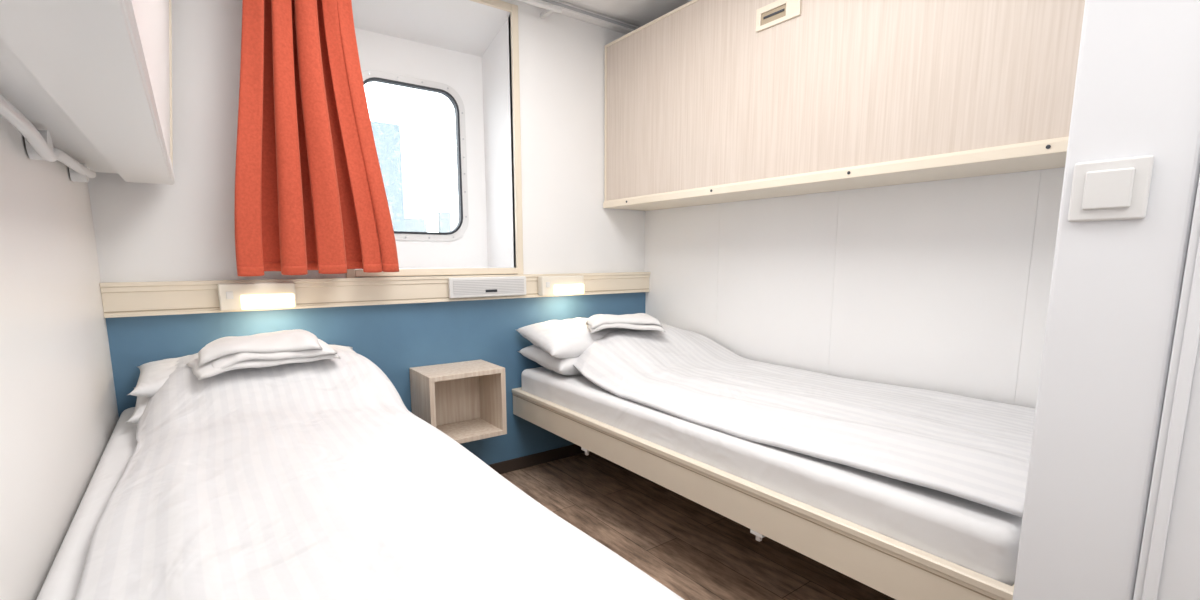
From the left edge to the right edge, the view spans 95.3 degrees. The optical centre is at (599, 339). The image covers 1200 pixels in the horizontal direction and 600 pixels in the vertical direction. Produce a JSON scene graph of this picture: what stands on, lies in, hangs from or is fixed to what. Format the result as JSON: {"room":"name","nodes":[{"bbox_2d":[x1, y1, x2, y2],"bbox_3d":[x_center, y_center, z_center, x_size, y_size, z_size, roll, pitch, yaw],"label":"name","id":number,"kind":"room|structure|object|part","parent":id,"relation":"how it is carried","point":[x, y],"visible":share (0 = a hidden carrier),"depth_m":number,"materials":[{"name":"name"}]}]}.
{"room":"ship cabin","nodes":[
{"label":"ship cabin","id":0,"kind":"room"},
{"bbox_2d":[0,115,118,599],"bbox_3d":[-0.580,-0.116,0.335,0.050,2.170,3.350,-6,11,-36],"label":"wall","id":1,"kind":"structure","parent":0,"point":[59,416],"depth_m":1.00,"materials":[{"name":"paint"}]},
{"bbox_2d":[0,0,173,184],"bbox_3d":[-0.774,-0.736,0.786,0.274,0.856,2.146,-6,11,-36],"label":"bunk","id":2,"kind":"object","parent":1,"relation":"attached to","point":[90,81],"visible":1,"depth_m":0.80,"materials":[{"name":"white"}]},
{"bbox_3d":[-1.101,-0.385,1.099,0.035,0.069,1.052,-6,10,-35],"label":"hinge arm","id":3,"kind":"part","parent":2,"relation":"part of","materials":[{"name":"white plastic"}]},
{"bbox_3d":[-0.701,-0.781,0.830,0.084,0.780,2.140,-6,11,-36],"label":"panel","id":4,"kind":"part","parent":2,"relation":"part of","materials":[{"name":"white wood"}]},
{"bbox_3d":[-1.339,-0.903,1.682,0.103,0.790,0.010,-6,11,-36],"label":"trim","id":5,"kind":"part","parent":2,"relation":"part of","materials":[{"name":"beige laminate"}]},
{"bbox_2d":[88,0,644,282],"bbox_3d":[-0.663,-0.417,2.351,2.335,2.170,0.030,-6,11,-36],"label":"wall","id":6,"kind":"structure","parent":0,"point":[183,230],"depth_m":1.88,"materials":[{"name":"paint"}]},
{"bbox_2d":[99,272,649,317],"bbox_3d":[-0.639,-0.221,2.348,2.233,0.107,0.049,-6,11,-36],"label":"wall shelf","id":7,"kind":"object","parent":6,"relation":"attached to","point":[119,299],"visible":0.82,"depth_m":2.06,"materials":[{"name":"beige laminate"}]},
{"bbox_2d":[217,282,296,310],"bbox_3d":[-1.179,-0.152,1.888,0.225,0.090,0.058,-6,11,-36],"label":"reading lamp","id":8,"kind":"object","parent":7,"relation":"attached to","point":[266,295],"visible":1,"depth_m":1.87,"materials":[{"name":"beige plastic"}]},
{"bbox_2d":[226,291,233,298],"bbox_3d":[-1.236,-0.149,1.827,0.020,0.025,0.005,-6,11,-36],"label":"switch","id":9,"kind":"object","parent":8,"relation":"attached to","point":[229,294],"depth_m":1.83,"materials":[{"name":"white plastic"}]},
{"bbox_2d":[240,293,294,309],"bbox_3d":[-1.145,-0.134,1.889,0.161,0.050,0.016,-6,11,-36],"label":"diffuser","id":10,"kind":"object","parent":8,"relation":"attached to","point":[248,301],"depth_m":1.88,"materials":[{"name":"beige plastic"}]},
{"bbox_2d":[448,276,525,297],"bbox_3d":[-0.488,-0.234,2.411,0.365,0.086,0.024,-6,11,-36],"label":"ventilation grille","id":11,"kind":"object","parent":7,"relation":"attached to","point":[468,287],"visible":1,"depth_m":2.39,"materials":[{"name":"white plastic"}]},
{"bbox_2d":[538,275,583,295],"bbox_3d":[-0.181,-0.261,2.615,0.235,0.090,0.058,-6,11,-36],"label":"reading lamp","id":12,"kind":"object","parent":7,"relation":"attached to","point":[547,285],"visible":1,"depth_m":2.58,"materials":[{"name":"beige plastic"}]},
{"bbox_2d":[554,284,583,294],"bbox_3d":[-0.147,-0.242,2.617,0.171,0.050,0.016,-6,11,-36],"label":"diffuser","id":13,"kind":"object","parent":12,"relation":"attached to","point":[559,289],"depth_m":2.61,"materials":[{"name":"beige plastic"}]},
{"bbox_2d":[105,292,645,464],"bbox_3d":[-0.651,0.212,2.428,2.235,0.782,0.012,-6,11,-36],"label":"wall panel","id":14,"kind":"object","parent":6,"relation":"attached to","point":[397,338],"depth_m":2.29,"materials":[{"name":"blue paint"}]},
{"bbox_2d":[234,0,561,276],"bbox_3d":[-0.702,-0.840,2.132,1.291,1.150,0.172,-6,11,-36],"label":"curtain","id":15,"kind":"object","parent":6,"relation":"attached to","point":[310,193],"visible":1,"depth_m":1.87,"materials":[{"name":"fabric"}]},
{"bbox_3d":[-0.678,-1.398,2.050,1.250,0.020,0.020,-6,11,-36],"label":"rail","id":16,"kind":"part","parent":15,"relation":"part of","materials":[{"name":"white plastic"}]},
{"bbox_2d":[351,0,509,56],"bbox_3d":[-0.766,-1.379,2.310,0.710,0.115,0.315,-6,11,-36],"label":"soffit","id":17,"kind":"structure","parent":6,"relation":"attached to","point":[464,26],"depth_m":2.36,"materials":[{"name":"paint"}]},
{"bbox_2d":[357,267,507,269],"bbox_3d":[-0.766,-0.315,2.469,0.710,0.020,0.314,-6,11,-36],"label":"sill","id":18,"kind":"structure","parent":6,"relation":"attached to","point":[428,267],"depth_m":2.62,"materials":[{"name":"paint"}]},
{"bbox_2d":[355,0,511,267],"bbox_3d":[-0.771,-0.877,2.392,0.750,1.156,0.357,-6,11,-36],"label":"window","id":19,"kind":"structure","parent":6,"relation":"in","point":[461,71],"depth_m":2.61,"materials":[{"name":"paint"}]},
{"bbox_2d":[362,70,468,240],"bbox_3d":[-0.861,-0.827,2.522,0.514,0.726,0.016,-6,11,-36],"label":"flange","id":20,"kind":"object","parent":19,"relation":"attached to","point":[373,73],"visible":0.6,"depth_m":2.61,"materials":[{"name":"white plastic"}]},
{"bbox_2d":[363,77,462,234],"bbox_3d":[-0.863,-0.827,2.525,0.454,0.666,0.030,-6,11,-36],"label":"gasket","id":21,"kind":"object","parent":20,"relation":"attached to","point":[449,96],"visible":0.66,"depth_m":2.61,"materials":[{"name":"grey rubber"}]},
{"bbox_3d":[-0.672,-1.413,2.172,0.706,0.032,0.016,-6,11,-36],"label":"casing","id":22,"kind":"part","parent":19,"relation":"part of","materials":[{"name":"beige laminate"}]},
{"bbox_2d":[346,4,522,277],"bbox_3d":[-0.671,-0.851,2.255,0.770,1.168,0.018,-6,11,-36],"label":"window frame","id":23,"kind":"structure","parent":6,"relation":"attached to","point":[514,13],"depth_m":2.44,"materials":[{"name":"beige laminate"}]},
{"bbox_2d":[409,359,506,443],"bbox_3d":[-0.598,0.259,2.313,0.323,0.288,0.241,-6,11,-36],"label":"wall shelf","id":24,"kind":"object","parent":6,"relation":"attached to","point":[465,400],"visible":0.84,"depth_m":2.34,"materials":[{"name":"brown wood"}]},
{"bbox_2d":[482,15,515,267],"bbox_3d":[-0.473,-0.902,2.601,0.020,1.144,0.314,-6,11,-36],"label":"reveal","id":25,"kind":"object","parent":6,"relation":"attached to","point":[496,76],"visible":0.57,"depth_m":2.59,"materials":[{"name":"paint"}]},
{"bbox_2d":[488,444,584,473],"bbox_3d":[-0.649,0.629,2.488,2.235,0.060,0.018,-6,11,-36],"label":"baseboard","id":26,"kind":"structure","parent":6,"relation":"attached to","point":[514,464],"depth_m":2.72,"materials":[{"name":"brown"}]},
{"bbox_2d":[560,0,644,26],"bbox_3d":[0.331,-1.316,0.854,2.335,0.050,3.380,-6,11,-36],"label":"trim","id":27,"kind":"structure","parent":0,"point":[572,2],"depth_m":2.59,"materials":[{"name":"white metal"}]},
{"bbox_2d":[517,0,638,33],"bbox_3d":[-0.638,-1.467,2.160,2.235,0.034,0.054,-6,11,-36],"label":"track","id":28,"kind":"object","parent":27,"relation":"attached to","point":[574,14],"depth_m":2.58,"materials":[{"name":"white metal"}]},
{"bbox_3d":[-0.624,-1.462,2.141,2.235,0.012,0.005,-6,11,-36],"label":"track groove","id":29,"kind":"part","parent":28,"relation":"part of","materials":[{"name":"white metal"}]},
{"bbox_2d":[500,452,895,599],"bbox_3d":[0.331,0.880,1.182,2.335,0.050,3.380,-6,11,-36],"label":"floor","id":30,"kind":"structure","parent":0,"point":[693,550],"depth_m":2.01,"materials":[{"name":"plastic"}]},
{"bbox_2d":[36,344,683,599],"bbox_3d":[-0.619,0.486,1.171,0.752,0.732,2.083,-6,11,-36],"label":"bed","id":31,"kind":"object","parent":30,"relation":"on","point":[314,480],"visible":0.89,"depth_m":0.91,"materials":[{"name":"white fabric"}]},
{"bbox_3d":[-0.630,0.403,1.150,0.717,0.203,2.039,-6,11,-36],"label":"mattress","id":32,"kind":"part","parent":31,"relation":"part of","materials":[{"name":"white fabric"}]},
{"bbox_2d":[127,387,149,423],"bbox_3d":[-1.119,0.156,1.796,0.658,0.119,0.394,-6,11,-36],"label":"pillow","id":33,"kind":"object","parent":31,"relation":"on","point":[134,414],"depth_m":1.51,"materials":[{"name":"white fabric"}]},
{"bbox_2d":[128,344,355,396],"bbox_3d":[-1.123,0.089,1.808,0.651,0.102,0.360,-6,11,-36],"label":"pillow","id":34,"kind":"object","parent":31,"relation":"on","point":[154,376],"depth_m":1.60,"materials":[{"name":"white fabric"}]},
{"bbox_2d":[186,329,340,379],"bbox_3d":[-1.032,0.027,1.677,0.380,0.103,0.271,-7,11,-40],"label":"folded towel","id":35,"kind":"object","parent":31,"relation":"on","point":[223,354],"visible":1,"depth_m":1.59,"materials":[{"name":"white fabric"}]},
{"bbox_2d":[512,318,1035,599],"bbox_3d":[0.503,0.354,2.045,0.821,0.734,2.004,-6,11,-36],"label":"bed","id":36,"kind":"object","parent":30,"relation":"on","point":[905,493],"visible":0.93,"depth_m":1.51,"materials":[{"name":"white fabric"}]},
{"bbox_2d":[517,345,581,375],"bbox_3d":[-0.015,0.060,2.636,0.682,0.158,0.379,-6,11,-36],"label":"pillow","id":37,"kind":"object","parent":36,"relation":"on","point":[556,360],"depth_m":2.37,"materials":[{"name":"white fabric"}]},
{"bbox_2d":[515,318,635,358],"bbox_3d":[-0.030,-0.018,2.594,0.651,0.160,0.353,-6,10,-34],"label":"pillow","id":38,"kind":"object","parent":36,"relation":"on","point":[567,338],"depth_m":2.43,"materials":[{"name":"white fabric"}]},
{"bbox_2d":[585,313,665,332],"bbox_3d":[0.108,-0.080,2.491,0.344,0.084,0.242,-1,9,-5],"label":"folded towel","id":39,"kind":"object","parent":36,"relation":"on","point":[638,321],"visible":1,"depth_m":2.40,"materials":[{"name":"white fabric"}]},
{"bbox_3d":[0.444,0.525,1.502,0.050,0.012,0.040,-6,11,-36],"label":"hinge plate","id":40,"kind":"part","parent":36,"relation":"part of","materials":[{"name":"white plastic"}]},
{"bbox_2d":[573,323,1035,516],"bbox_3d":[0.564,0.126,1.969,0.753,0.190,1.808,-6,11,-36],"label":"duvet","id":41,"kind":"object","parent":36,"relation":"on","point":[961,456],"depth_m":1.60,"materials":[{"name":"white fabric"}]},
{"bbox_2d":[644,167,1064,408],"bbox_3d":[1.259,-0.316,1.676,0.050,2.170,3.350,-6,11,-36],"label":"wall","id":42,"kind":"structure","parent":0,"point":[939,285],"depth_m":1.98,"materials":[{"name":"paint"}]},
{"bbox_2d":[574,0,691,23],"bbox_3d":[-0.494,-1.446,1.966,2.235,0.019,0.300,-6,11,-36],"label":"ceiling","id":43,"kind":"structure","parent":42,"relation":"attached to","point":[643,11],"depth_m":2.49,"materials":[{"name":"white paint"}]},
{"bbox_2d":[603,0,1084,210],"bbox_3d":[0.731,-0.950,2.011,0.292,0.779,2.021,-6,11,-36],"label":"bunk","id":44,"kind":"object","parent":42,"relation":"attached to","point":[707,101],"visible":0.85,"depth_m":1.79,"materials":[{"name":"brown wood"}]},
{"bbox_3d":[0.138,-1.085,2.812,0.282,0.748,0.010,-6,11,-36],"label":"rail","id":45,"kind":"part","parent":44,"relation":"part of","materials":[{"name":"beige laminate"}]},
{"bbox_3d":[0.635,-1.319,1.888,0.034,0.012,2.015,-6,11,-36],"label":"rail","id":46,"kind":"part","parent":44,"relation":"part of","materials":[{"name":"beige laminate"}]},
{"bbox_3d":[0.620,-1.142,1.906,0.008,0.075,0.180,-6,11,-36],"label":"latch plate","id":47,"kind":"part","parent":44,"relation":"part of","materials":[{"name":"beige laminate"}]},
{"bbox_3d":[0.732,-0.583,2.066,0.290,0.036,2.020,-6,11,-36],"label":"rail","id":48,"kind":"part","parent":44,"relation":"part of","materials":[{"name":"beige laminate"}]},
{"bbox_2d":[1013,0,1199,599],"bbox_3d":[1.428,-0.151,0.574,1.000,2.170,1.255,-6,11,-36],"label":"wall partition","id":49,"kind":"structure","parent":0,"point":[1116,286],"depth_m":0.74,"materials":[{"name":"white paint"}]},
{"bbox_2d":[1068,155,1153,221],"bbox_3d":[0.679,-0.200,0.731,0.014,0.080,0.079,-6,11,-36],"label":"light switch","id":50,"kind":"object","parent":49,"relation":"attached to","point":[1112,189],"visible":1,"depth_m":0.72,"materials":[{"name":"white plastic"}]},
{"bbox_2d":[1133,175,1199,599],"bbox_3d":[0.753,-0.097,0.651,0.013,2.040,0.074,-6,11,-36],"label":"door frame","id":51,"kind":"structure","parent":49,"relation":"attached to","point":[1180,574],"depth_m":0.70,"materials":[{"name":"white paint"}]},
{"label":"outside","id":52,"kind":"structure","parent":0,"visible":0},
{"bbox_3d":[-14.609,-0.693,28.451,70.000,1.000,57.200,-6,11,-36],"label":"ground","id":53,"kind":"structure","parent":52,"visible":0},
{"bbox_2d":[371,121,404,230],"bbox_3d":[-6.039,-1.678,12.206,2.500,5.750,3.000,-6,11,-36],"label":"block","id":54,"kind":"object","parent":53,"relation":"on","point":[387,138],"visible":0.07,"depth_m":11.32,"materials":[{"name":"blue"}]},
{"bbox_2d":[389,206,393,229],"bbox_3d":[-4.436,-2.538,11.370,0.250,0.500,0.030,-6,11,-36],"label":"window band","id":55,"kind":"object","parent":54,"relation":"attached to","point":[390,207],"visible":0.21,"depth_m":11.40,"materials":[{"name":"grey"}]},
{"bbox_2d":[405,218,424,231],"bbox_3d":[-4.940,-0.928,13.451,0.600,3.900,2.500,-6,11,-36],"label":"block","id":56,"kind":"object","parent":53,"relation":"on","point":[411,224],"visible":0.07,"depth_m":12.23,"materials":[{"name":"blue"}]},
{"bbox_2d":[425,212,450,232],"bbox_3d":[-4.152,-1.218,14.372,1.400,4.200,0.100,-6,11,-36],"label":"crane","id":57,"kind":"object","parent":53,"relation":"on","point":[444,218],"visible":0.17,"depth_m":14.13,"materials":[{"name":"white"}]}
]}

